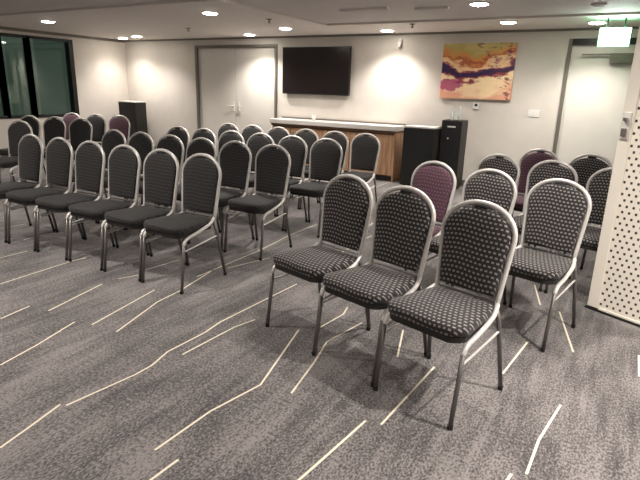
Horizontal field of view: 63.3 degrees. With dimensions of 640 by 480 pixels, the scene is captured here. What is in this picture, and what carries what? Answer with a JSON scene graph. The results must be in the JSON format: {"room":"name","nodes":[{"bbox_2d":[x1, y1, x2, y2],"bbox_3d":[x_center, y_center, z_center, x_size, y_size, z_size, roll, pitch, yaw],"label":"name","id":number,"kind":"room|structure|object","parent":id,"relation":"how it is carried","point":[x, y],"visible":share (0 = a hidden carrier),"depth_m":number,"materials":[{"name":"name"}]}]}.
{"room":"conference room","nodes":[
{"label":"conference room","id":0,"kind":"room"},
{"bbox_2d":[0,29,128,148],"bbox_3d":[-7.182,-2.064,6.780,0.150,2.600,11.400,11,19,28],"label":"wall","id":1,"kind":"structure","parent":0,"point":[100,65],"depth_m":10.78,"materials":[{"name":"white paint"}]},
{"bbox_2d":[0,35,11,118],"bbox_3d":[-6.026,-2.737,8.598,0.130,1.460,1.560,11,19,28],"label":"window","id":2,"kind":"structure","parent":1,"relation":"in","point":[3,82],"depth_m":9.26,"materials":[{"name":"black metal"}]},
{"bbox_2d":[0,32,38,118],"bbox_3d":[-5.517,-2.968,9.439,0.130,1.460,0.580,11,19,28],"label":"window","id":3,"kind":"structure","parent":1,"relation":"in","point":[25,38],"depth_m":9.58,"materials":[{"name":"black metal"}]},
{"bbox_2d":[29,35,79,117],"bbox_3d":[-5.167,-3.126,10.018,0.130,1.460,0.930,11,19,28],"label":"window","id":4,"kind":"structure","parent":1,"relation":"in","point":[69,53],"depth_m":10.26,"materials":[{"name":"black metal"}]},
{"bbox_2d":[0,26,124,42],"bbox_3d":[-7.080,-2.981,6.449,0.040,0.050,11.370,11,19,28],"label":"trim","id":5,"kind":"structure","parent":1,"relation":"attached to","point":[1,27],"depth_m":9.89,"materials":[{"name":"grey"}]},
{"bbox_2d":[0,153,639,479],"bbox_3d":[-1.416,0.351,3.954,13.700,0.121,11.800,11,19,28],"label":"floor","id":6,"kind":"structure","parent":0,"point":[109,375],"depth_m":2.69,"materials":[{"name":"carpet"}]},
{"bbox_2d":[0,120,38,182],"bbox_3d":[-3.876,-1.007,6.474,0.419,0.934,0.500,6,17,15],"label":"banquet chair","id":7,"kind":"object","parent":6,"relation":"on","point":[16,130],"visible":0.7,"depth_m":6.55,"materials":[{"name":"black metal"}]},
{"bbox_2d":[0,115,45,182],"bbox_3d":[-4.306,-1.307,7.457,0.419,0.934,0.500,6,17,15],"label":"banquet chair","id":8,"kind":"object","parent":6,"relation":"on","point":[35,124],"visible":0.29,"depth_m":7.52,"materials":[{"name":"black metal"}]},
{"bbox_2d":[0,134,55,242],"bbox_3d":[-2.886,-0.510,4.874,0.419,0.934,0.500,11,19,29],"label":"banquet chair","id":9,"kind":"object","parent":6,"relation":"on","point":[30,150],"visible":0.81,"depth_m":4.91,"materials":[{"name":"grey fabric"}]},
{"bbox_2d":[6,137,83,251],"bbox_3d":[-2.506,-0.438,4.664,0.419,0.934,0.500,11,19,29],"label":"banquet chair","id":10,"kind":"object","parent":6,"relation":"on","point":[59,154],"visible":0.89,"depth_m":4.68,"materials":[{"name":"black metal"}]},
{"bbox_2d":[24,116,72,182],"bbox_3d":[-3.880,-1.261,7.343,0.419,0.934,0.500,6,17,15],"label":"banquet chair","id":11,"kind":"object","parent":6,"relation":"on","point":[52,128],"visible":0.41,"depth_m":7.42,"materials":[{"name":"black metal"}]},
{"bbox_2d":[62,113,80,142],"bbox_3d":[-4.115,-1.566,8.363,0.419,0.934,0.500,6,17,15],"label":"banquet chair","id":12,"kind":"object","parent":6,"relation":"on","point":[68,117],"visible":0.24,"depth_m":8.46,"materials":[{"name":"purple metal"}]},
{"bbox_2d":[51,118,92,188],"bbox_3d":[-3.453,-1.215,7.230,0.419,0.934,0.500,6,17,15],"label":"banquet chair","id":13,"kind":"object","parent":6,"relation":"on","point":[80,131],"visible":0.38,"depth_m":7.31,"materials":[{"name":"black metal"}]},
{"bbox_2d":[35,140,114,260],"bbox_3d":[-2.134,-0.366,4.459,0.419,0.934,0.500,11,19,28],"label":"banquet chair","id":14,"kind":"object","parent":6,"relation":"on","point":[90,159],"visible":0.93,"depth_m":4.48,"materials":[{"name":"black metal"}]},
{"bbox_2d":[73,114,105,149],"bbox_3d":[-3.680,-1.518,8.245,0.419,0.934,0.500,6,17,15],"label":"banquet chair","id":15,"kind":"object","parent":6,"relation":"on","point":[98,124],"visible":0.29,"depth_m":8.32,"materials":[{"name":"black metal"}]},
{"bbox_2d":[72,129,129,222],"bbox_3d":[-2.388,-0.714,5.622,0.419,0.934,0.500,11,19,29],"label":"banquet chair","id":16,"kind":"object","parent":6,"relation":"on","point":[113,139],"visible":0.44,"depth_m":5.68,"materials":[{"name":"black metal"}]},
{"bbox_2d":[68,144,149,270],"bbox_3d":[-1.755,-0.294,4.249,0.419,0.934,0.500,11,19,29],"label":"banquet chair","id":17,"kind":"object","parent":6,"relation":"on","point":[124,164],"visible":0.9,"depth_m":4.27,"materials":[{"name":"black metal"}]},
{"bbox_2d":[100,115,129,148],"bbox_3d":[-3.253,-1.472,8.131,0.419,0.934,0.500,6,17,15],"label":"banquet chair","id":18,"kind":"object","parent":6,"relation":"on","point":[119,123],"visible":0.29,"depth_m":8.21,"materials":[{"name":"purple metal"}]},
{"bbox_2d":[97,132,153,229],"bbox_3d":[-2.020,-0.643,5.418,0.419,0.934,0.500,11,19,28],"label":"banquet chair","id":19,"kind":"object","parent":6,"relation":"on","point":[142,144],"visible":0.32,"depth_m":5.45,"materials":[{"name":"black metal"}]},
{"bbox_2d":[117,101,147,144],"bbox_3d":[-4.021,-2.447,11.174,0.510,1.055,0.318,11,19,28],"label":"base cabinet","id":20,"kind":"object","parent":6,"relation":"on","point":[135,111],"visible":0.47,"depth_m":10.98,"materials":[{"name":"black"}]},
{"bbox_2d":[103,148,185,281],"bbox_3d":[-1.383,-0.223,4.044,0.419,0.934,0.500,11,19,28],"label":"banquet chair","id":21,"kind":"object","parent":6,"relation":"on","point":[161,171],"visible":0.9,"depth_m":4.07,"materials":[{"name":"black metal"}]},
{"bbox_2d":[125,134,185,235],"bbox_3d":[-1.653,-0.573,5.215,0.419,0.934,0.500,11,19,28],"label":"banquet chair","id":22,"kind":"object","parent":6,"relation":"on","point":[176,147],"visible":0.36,"depth_m":5.24,"materials":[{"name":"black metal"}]},
{"bbox_2d":[141,126,189,206],"bbox_3d":[-1.883,-0.909,6.343,0.419,0.934,0.500,11,19,28],"label":"banquet chair","id":23,"kind":"object","parent":6,"relation":"on","point":[183,135],"visible":0.25,"depth_m":6.37,"materials":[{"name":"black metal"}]},
{"bbox_2d":[141,153,226,293],"bbox_3d":[-1.016,-0.152,3.841,0.419,0.934,0.500,11,19,28],"label":"banquet chair","id":24,"kind":"object","parent":6,"relation":"on","point":[201,178],"visible":1,"depth_m":3.87,"materials":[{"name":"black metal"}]},
{"bbox_2d":[156,137,220,243],"bbox_3d":[-1.286,-0.503,5.013,0.419,0.934,0.500,11,19,28],"label":"banquet chair","id":25,"kind":"object","parent":6,"relation":"on","point":[200,146],"visible":0.27,"depth_m":5.05,"materials":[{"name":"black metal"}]},
{"bbox_2d":[166,128,215,206],"bbox_3d":[-1.517,-0.839,6.141,0.419,0.934,0.500,11,19,28],"label":"banquet chair","id":26,"kind":"object","parent":6,"relation":"on","point":[210,135],"visible":0.25,"depth_m":6.18,"materials":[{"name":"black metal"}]},
{"bbox_2d":[193,130,244,211],"bbox_3d":[-1.150,-0.769,5.938,0.419,0.934,0.500,11,19,28],"label":"banquet chair","id":27,"kind":"object","parent":6,"relation":"on","point":[224,138],"visible":0.29,"depth_m":6.01,"materials":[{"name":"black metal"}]},
{"bbox_2d":[187,141,254,251],"bbox_3d":[-0.920,-0.433,4.811,0.419,0.934,0.500,11,19,29],"label":"banquet chair","id":28,"kind":"object","parent":6,"relation":"on","point":[235,160],"visible":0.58,"depth_m":4.86,"materials":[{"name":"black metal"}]},
{"bbox_2d":[216,123,240,189],"bbox_3d":[-1.393,-1.121,7.117,0.419,0.934,0.500,11,19,29],"label":"banquet chair","id":29,"kind":"object","parent":6,"relation":"on","point":[222,128],"visible":0.25,"depth_m":7.19,"materials":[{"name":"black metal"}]},
{"bbox_2d":[221,133,275,224],"bbox_3d":[-0.788,-0.700,5.738,0.419,0.934,0.500,11,19,29],"label":"banquet chair","id":30,"kind":"object","parent":6,"relation":"on","point":[256,143],"visible":0.34,"depth_m":5.80,"materials":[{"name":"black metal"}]},
{"bbox_2d":[241,125,265,193],"bbox_3d":[-1.030,-1.051,6.916,0.419,0.934,0.500,11,19,28],"label":"banquet chair","id":31,"kind":"object","parent":6,"relation":"on","point":[246,133],"visible":0.18,"depth_m":6.99,"materials":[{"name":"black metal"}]},
{"bbox_2d":[224,144,291,260],"bbox_3d":[-0.545,-0.361,4.603,0.419,0.934,0.500,11,19,29],"label":"banquet chair","id":32,"kind":"object","parent":6,"relation":"on","point":[272,165],"visible":1,"depth_m":4.63,"materials":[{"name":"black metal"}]},
{"bbox_2d":[266,126,291,198],"bbox_3d":[-0.667,-0.982,6.716,0.419,0.934,0.500,11,19,28],"label":"banquet chair","id":33,"kind":"object","parent":6,"relation":"on","point":[277,134],"visible":0.29,"depth_m":6.77,"materials":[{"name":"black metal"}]},
{"bbox_2d":[252,135,307,230],"bbox_3d":[-0.421,-0.629,5.535,0.419,0.934,0.500,11,19,29],"label":"banquet chair","id":34,"kind":"object","parent":6,"relation":"on","point":[297,150],"visible":0.48,"depth_m":5.57,"materials":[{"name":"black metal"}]},
{"bbox_2d":[273,129,318,208],"bbox_3d":[-0.301,-0.911,6.514,0.419,0.934,0.500,11,19,29],"label":"banquet chair","id":35,"kind":"object","parent":6,"relation":"on","point":[308,137],"visible":0.29,"depth_m":6.55,"materials":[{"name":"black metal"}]},
{"bbox_2d":[284,138,342,237],"bbox_3d":[-0.053,-0.559,5.332,0.419,0.934,0.500,11,19,28],"label":"banquet chair","id":36,"kind":"object","parent":6,"relation":"on","point":[325,160],"visible":0.89,"depth_m":5.37,"materials":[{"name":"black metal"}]},
{"bbox_2d":[265,174,372,351],"bbox_3d":[0.005,0.092,3.108,0.500,0.934,0.450,-14,23,-43],"label":"banquet chair","id":37,"kind":"object","parent":6,"relation":"on","point":[347,206],"visible":0.84,"depth_m":3.09,"materials":[{"name":"black fabric"}]},
{"bbox_2d":[299,131,348,209],"bbox_3d":[0.061,-0.842,6.313,0.419,0.934,0.500,11,19,29],"label":"banquet chair","id":38,"kind":"object","parent":6,"relation":"on","point":[344,143],"visible":0.38,"depth_m":6.33,"materials":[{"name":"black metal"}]},
{"bbox_2d":[270,116,405,181],"bbox_3d":[0.237,-1.610,9.002,2.430,0.910,0.412,11,19,28],"label":"counter","id":39,"kind":"object","parent":6,"relation":"on","point":[390,135],"depth_m":8.54,"materials":[{"name":"brown wood"},{"name":"orange wood"},{"name":"white laminate"}]},
{"bbox_2d":[335,133,379,202],"bbox_3d":[0.424,-0.773,6.113,0.419,0.934,0.500,11,19,28],"label":"banquet chair","id":40,"kind":"object","parent":6,"relation":"on","point":[364,150],"visible":0.69,"depth_m":6.17,"materials":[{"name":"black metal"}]},
{"bbox_2d":[312,185,435,386],"bbox_3d":[0.298,0.197,2.779,0.500,0.934,0.450,-14,23,-43],"label":"banquet chair","id":41,"kind":"object","parent":6,"relation":"on","point":[404,223],"visible":0.94,"depth_m":2.77,"materials":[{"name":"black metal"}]},
{"bbox_2d":[400,125,440,184],"bbox_3d":[1.539,-1.272,7.953,0.480,0.925,0.358,11,19,28],"label":"base cabinet","id":42,"kind":"object","parent":6,"relation":"on","point":[421,143],"visible":0.66,"depth_m":7.79,"materials":[{"name":"black wood"}]},
{"bbox_2d":[404,161,456,284],"bbox_3d":[0.687,-0.099,3.832,0.500,0.934,0.419,-14,23,-43],"label":"banquet chair","id":43,"kind":"object","parent":6,"relation":"on","point":[435,181],"visible":0.41,"depth_m":3.83,"materials":[{"name":"fabric"}]},
{"bbox_2d":[373,199,517,430],"bbox_3d":[0.605,0.299,2.463,0.500,0.934,0.450,-14,23,-43],"label":"banquet chair","id":44,"kind":"object","parent":6,"relation":"on","point":[476,241],"visible":1,"depth_m":2.45,"materials":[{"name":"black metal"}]},
{"bbox_2d":[439,119,467,187],"bbox_3d":[2.008,-1.298,7.902,0.300,1.030,0.358,11,19,28],"label":"base cabinet","id":45,"kind":"object","parent":6,"relation":"on","point":[453,132],"visible":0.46,"depth_m":7.74,"materials":[{"name":"black"}]},
{"bbox_2d":[450,106,453,119],"bbox_3d":[1.979,-1.900,7.766,0.062,0.200,0.060,11,19,28],"label":"bottle","id":46,"kind":"object","parent":45,"relation":"on","point":[452,109],"visible":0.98,"depth_m":7.75,"materials":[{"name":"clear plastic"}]},
{"bbox_2d":[457,106,461,119],"bbox_3d":[2.084,-1.886,7.730,0.062,0.200,0.060,11,19,28],"label":"bottle","id":47,"kind":"object","parent":45,"relation":"on","point":[459,116],"visible":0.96,"depth_m":7.71,"materials":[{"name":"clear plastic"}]},
{"bbox_2d":[416,168,516,304],"bbox_3d":[1.004,0.003,3.518,0.500,0.934,0.450,-14,23,-43],"label":"banquet chair","id":48,"kind":"object","parent":6,"relation":"on","point":[492,187],"visible":0.34,"depth_m":3.52,"materials":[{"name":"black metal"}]},
{"bbox_2d":[454,154,519,249],"bbox_3d":[1.371,-0.250,4.420,0.500,0.934,0.450,-14,23,-43],"label":"banquet chair","id":49,"kind":"object","parent":6,"relation":"on","point":[499,163],"visible":0.19,"depth_m":4.42,"materials":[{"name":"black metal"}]},
{"bbox_2d":[511,149,559,248],"bbox_3d":[1.948,-0.386,4.946,0.500,0.934,0.419,-14,23,-43],"label":"banquet chair","id":50,"kind":"object","parent":6,"relation":"on","point":[527,161],"visible":0.27,"depth_m":5.02,"materials":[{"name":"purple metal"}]},
{"bbox_2d":[480,178,591,351],"bbox_3d":[1.324,0.109,3.185,0.500,0.934,0.450,-14,23,-43],"label":"banquet chair","id":51,"kind":"object","parent":6,"relation":"on","point":[554,214],"visible":0.84,"depth_m":3.18,"materials":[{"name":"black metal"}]},
{"bbox_2d":[506,160,577,291],"bbox_3d":[1.699,-0.148,4.106,0.500,0.934,0.450,-14,23,-43],"label":"banquet chair","id":52,"kind":"object","parent":6,"relation":"on","point":[552,170],"visible":0.39,"depth_m":4.14,"materials":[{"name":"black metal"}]},
{"bbox_2d":[533,154,612,269],"bbox_3d":[2.276,-0.284,4.631,0.500,0.934,0.450,-14,23,-43],"label":"banquet chair","id":53,"kind":"object","parent":6,"relation":"on","point":[584,167],"visible":0.26,"depth_m":4.67,"materials":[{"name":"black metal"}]},
{"bbox_2d":[544,167,612,292],"bbox_3d":[2.027,-0.047,3.791,0.500,0.934,0.450,-14,23,-43],"label":"banquet chair","id":54,"kind":"object","parent":6,"relation":"on","point":[597,188],"visible":0.23,"depth_m":3.89,"materials":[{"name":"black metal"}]},
{"bbox_2d":[585,25,639,327],"bbox_3d":[2.331,-0.453,2.736,0.104,2.323,1.520,-9,19,-32],"label":"perforated panel","id":55,"kind":"object","parent":6,"relation":"on","point":[614,292],"visible":1,"depth_m":3.37,"materials":[{"name":"beige metal"}]},
{"bbox_2d":[0,0,639,39],"bbox_3d":[-1.345,-2.021,3.261,13.300,0.225,11.400,11,19,28],"label":"ceiling","id":56,"kind":"structure","parent":0,"point":[167,19],"depth_m":6.68,"materials":[{"name":"paint"}]},
{"bbox_2d":[40,20,55,22],"bbox_3d":[-4.176,-3.350,7.971,0.216,0.026,0.216,11,19,28],"label":"recessed light","id":57,"kind":"object","parent":56,"relation":"in","point":[45,21],"visible":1,"depth_m":7.91,"materials":[{"name":"white"}]},
{"bbox_2d":[201,11,218,14],"bbox_3d":[-1.378,-2.838,6.503,0.216,0.026,0.216,11,19,28],"label":"recessed light","id":58,"kind":"object","parent":56,"relation":"in","point":[203,12],"visible":1,"depth_m":6.44,"materials":[{"name":"white"}]},
{"bbox_2d":[279,27,291,29],"bbox_3d":[-0.532,-3.237,7.958,0.216,0.026,0.216,11,19,28],"label":"recessed light","id":59,"kind":"object","parent":56,"relation":"in","point":[281,28],"visible":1,"depth_m":7.89,"materials":[{"name":"white"}]},
{"bbox_2d":[339,7,388,11],"bbox_3d":[0.505,-2.660,5.988,0.600,0.020,0.070,11,19,28],"label":"ceiling vent","id":60,"kind":"object","parent":56,"relation":"in","point":[374,8],"visible":1,"depth_m":5.97,"materials":[{"name":"grey metal"}]},
{"bbox_2d":[380,29,394,31],"bbox_3d":[1.018,-3.155,7.835,0.216,0.026,0.216,11,19,28],"label":"recessed light","id":61,"kind":"object","parent":56,"relation":"in","point":[383,30],"visible":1,"depth_m":7.77,"materials":[{"name":"white"}]},
{"bbox_2d":[415,6,449,10],"bbox_3d":[1.246,-2.573,5.768,0.380,0.020,0.070,11,19,28],"label":"ceiling vent","id":62,"kind":"object","parent":56,"relation":"in","point":[442,7],"visible":1,"depth_m":5.75,"materials":[{"name":"grey metal"}]},
{"bbox_2d":[469,2,489,5],"bbox_3d":[1.661,-2.452,5.406,0.216,0.026,0.216,11,19,28],"label":"recessed light","id":63,"kind":"object","parent":56,"relation":"in","point":[470,3],"visible":1,"depth_m":5.35,"materials":[{"name":"white"}]},
{"bbox_2d":[500,21,516,23],"bbox_3d":[2.366,-2.731,6.523,0.216,0.026,0.216,11,19,28],"label":"recessed light","id":64,"kind":"object","parent":56,"relation":"in","point":[502,22],"visible":1,"depth_m":6.47,"materials":[{"name":"white"}]},
{"bbox_2d":[587,21,606,24],"bbox_3d":[3.373,-2.642,6.323,0.216,0.026,0.216,11,19,28],"label":"recessed light","id":65,"kind":"object","parent":56,"relation":"in","point":[589,22],"visible":1,"depth_m":6.27,"materials":[{"name":"white"}]},
{"bbox_2d":[591,3,606,6],"bbox_3d":[2.803,-2.366,5.219,0.140,0.020,0.070,11,19,28],"label":"ceiling vent","id":66,"kind":"object","parent":56,"relation":"in","point":[592,4],"visible":1,"depth_m":5.20,"materials":[{"name":"grey metal"}]},
{"bbox_2d":[597,17,631,46],"bbox_3d":[3.390,-2.386,5.963,0.330,0.315,0.058,9,18,23],"label":"exit sign","id":67,"kind":"object","parent":56,"relation":"hanging from","point":[608,36],"visible":1,"depth_m":5.95,"materials":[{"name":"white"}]},
{"bbox_2d":[125,29,638,179],"bbox_3d":[1.534,-2.271,8.384,13.600,2.600,0.150,11,19,28],"label":"wall","id":68,"kind":"structure","parent":0,"point":[390,83],"depth_m":8.32,"materials":[{"name":"white paint"}]},
{"bbox_2d":[194,44,276,149],"bbox_3d":[-1.637,-2.656,10.143,1.980,2.170,0.139,11,19,28],"label":"door","id":69,"kind":"structure","parent":68,"relation":"in","point":[236,85],"depth_m":10.04,"materials":[{"name":"grey wood"}]},
{"bbox_2d":[282,46,351,95],"bbox_3d":[-0.070,-2.938,9.024,1.350,0.790,0.091,11,19,28],"label":"television","id":70,"kind":"object","parent":68,"relation":"attached to","point":[306,70],"visible":1,"depth_m":8.96,"materials":[{"name":"black"}]},
{"bbox_2d":[125,27,638,41],"bbox_3d":[1.517,-3.195,8.033,13.300,0.030,0.030,11,19,28],"label":"trim","id":71,"kind":"structure","parent":68,"relation":"attached to","point":[564,29],"depth_m":8.22,"materials":[{"name":"grey paint"}]},
{"bbox_2d":[397,38,401,46],"bbox_3d":[1.258,-3.111,8.181,0.068,0.130,0.083,11,19,28],"label":"wall sensor","id":72,"kind":"object","parent":68,"relation":"attached to","point":[399,43],"visible":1,"depth_m":8.16,"materials":[{"name":"white plastic"}]},
{"bbox_2d":[473,102,478,108],"bbox_3d":[2.360,-2.027,7.847,0.090,0.100,0.023,11,19,28],"label":"thermostat","id":73,"kind":"object","parent":68,"relation":"attached to","point":[475,105],"visible":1,"depth_m":7.84,"materials":[{"name":"white plastic"}]},
{"bbox_2d":[439,43,517,99],"bbox_3d":[2.334,-2.506,7.718,1.060,0.790,0.045,11,19,28],"label":"painting","id":74,"kind":"object","parent":68,"relation":"attached to","point":[469,70],"visible":1,"depth_m":7.68,"materials":[{"name":"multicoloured painted canvas"}]},
{"bbox_2d":[528,110,539,116],"bbox_3d":[3.077,-1.823,7.474,0.150,0.100,0.014,11,19,28],"label":"light switch","id":75,"kind":"object","parent":68,"relation":"attached to","point":[531,113],"visible":1,"depth_m":7.47,"materials":[{"name":"white plastic"}]},
{"bbox_2d":[552,37,636,167],"bbox_3d":[3.848,-1.604,7.106,1.105,2.170,0.150,11,19,28],"label":"door","id":76,"kind":"structure","parent":68,"relation":"in","point":[596,79],"depth_m":7.09,"materials":[{"name":"white painted wood"},{"name":"dark aluminium"}]},
{"label":"outside","id":77,"kind":"structure","parent":0,"visible":0},
{"bbox_2d":[1,36,41,114],"bbox_3d":[-6.112,-3.383,10.514,0.300,3.300,0.600,11,19,28],"label":"window pane","id":78,"kind":"structure","parent":77,"point":[12,47],"depth_m":10.38,"materials":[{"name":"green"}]},
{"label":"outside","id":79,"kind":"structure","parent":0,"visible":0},
{"bbox_2d":[0,39,70,115],"bbox_3d":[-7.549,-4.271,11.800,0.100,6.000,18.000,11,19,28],"label":"window pane","id":80,"kind":"structure","parent":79,"point":[50,57],"depth_m":13.14,"materials":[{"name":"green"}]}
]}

